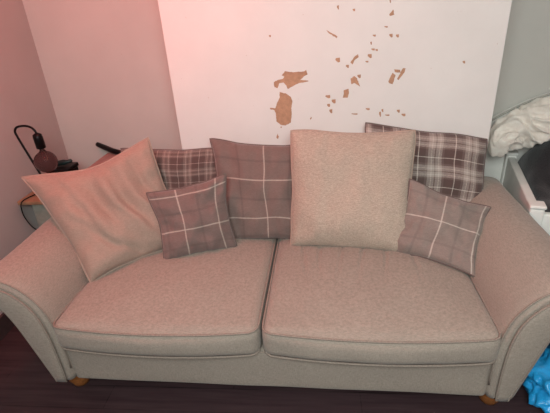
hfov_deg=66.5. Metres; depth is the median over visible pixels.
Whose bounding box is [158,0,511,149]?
wall
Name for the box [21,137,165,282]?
cushion
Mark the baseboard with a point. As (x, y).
(6, 324)
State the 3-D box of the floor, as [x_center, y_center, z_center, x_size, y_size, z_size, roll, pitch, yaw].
[0.313,1.377,1.055,4.270,0.100,5.160,-1,26,6]
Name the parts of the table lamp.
stem, globe bulb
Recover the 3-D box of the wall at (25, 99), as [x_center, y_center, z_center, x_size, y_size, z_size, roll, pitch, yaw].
[-1.839,0.249,0.695,0.100,2.500,4.960,-1,26,6]
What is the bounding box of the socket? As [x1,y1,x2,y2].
[32,133,45,149]
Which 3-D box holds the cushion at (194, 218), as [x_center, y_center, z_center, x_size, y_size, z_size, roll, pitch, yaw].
[-0.423,0.068,2.141,0.430,0.402,0.176,-7,26,-7]
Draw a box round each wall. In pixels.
[0,0,67,314]
[22,0,549,169]
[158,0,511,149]
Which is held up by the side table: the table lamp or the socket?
the table lamp
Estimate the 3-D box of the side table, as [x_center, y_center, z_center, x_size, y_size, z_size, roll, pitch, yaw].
[-1.381,0.167,2.889,0.330,0.658,0.435,-1,26,6]
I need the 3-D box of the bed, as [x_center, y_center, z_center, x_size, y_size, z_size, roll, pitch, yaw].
[1.701,-0.030,2.415,0.803,1.056,1.030,-1,26,6]
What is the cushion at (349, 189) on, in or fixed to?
on the sofa
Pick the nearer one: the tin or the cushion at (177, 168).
the cushion at (177, 168)
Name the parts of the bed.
post, rail, edge moulding, post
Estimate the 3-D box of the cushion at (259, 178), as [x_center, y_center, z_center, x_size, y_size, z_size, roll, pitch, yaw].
[-0.089,-0.086,2.290,0.526,0.550,0.270,-1,26,6]
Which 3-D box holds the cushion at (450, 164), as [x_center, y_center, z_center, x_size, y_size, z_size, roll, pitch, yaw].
[0.799,-0.161,2.252,0.688,0.547,0.270,-1,26,6]
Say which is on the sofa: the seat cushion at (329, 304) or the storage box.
the seat cushion at (329, 304)
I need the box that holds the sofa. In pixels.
[0,176,549,404]
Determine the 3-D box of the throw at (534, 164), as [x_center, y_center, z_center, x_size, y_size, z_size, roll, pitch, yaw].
[1.722,-0.197,2.341,0.526,0.444,0.753,5,28,18]
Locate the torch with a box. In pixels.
[58,159,71,165]
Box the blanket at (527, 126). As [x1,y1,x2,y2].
[487,96,549,157]
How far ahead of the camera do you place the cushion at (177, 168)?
2.34 m
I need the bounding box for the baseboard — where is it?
[0,313,14,340]
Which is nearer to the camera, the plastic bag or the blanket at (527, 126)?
the plastic bag
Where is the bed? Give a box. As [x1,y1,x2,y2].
[484,92,549,234]
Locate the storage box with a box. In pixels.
[88,142,120,167]
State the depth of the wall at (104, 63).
2.78 m
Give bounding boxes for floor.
[0,326,543,412]
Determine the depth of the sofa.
1.79 m
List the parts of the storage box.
brush handle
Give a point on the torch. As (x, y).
(60, 162)
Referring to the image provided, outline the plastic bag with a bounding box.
[522,345,549,412]
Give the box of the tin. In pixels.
[46,162,78,172]
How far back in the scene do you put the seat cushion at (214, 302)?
1.84 m
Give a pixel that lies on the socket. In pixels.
(38, 139)
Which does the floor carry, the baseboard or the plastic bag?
the plastic bag
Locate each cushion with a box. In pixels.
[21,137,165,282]
[54,239,277,355]
[120,148,215,189]
[146,173,236,258]
[209,138,291,238]
[262,239,500,363]
[290,129,415,250]
[365,122,487,201]
[397,178,490,276]
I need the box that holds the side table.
[17,191,50,226]
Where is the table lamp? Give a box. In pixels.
[14,125,57,229]
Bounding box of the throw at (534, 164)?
[518,141,549,211]
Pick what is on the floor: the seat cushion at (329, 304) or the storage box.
the storage box
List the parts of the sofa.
panel, arm, frame, arm, panel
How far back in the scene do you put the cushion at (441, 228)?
1.99 m

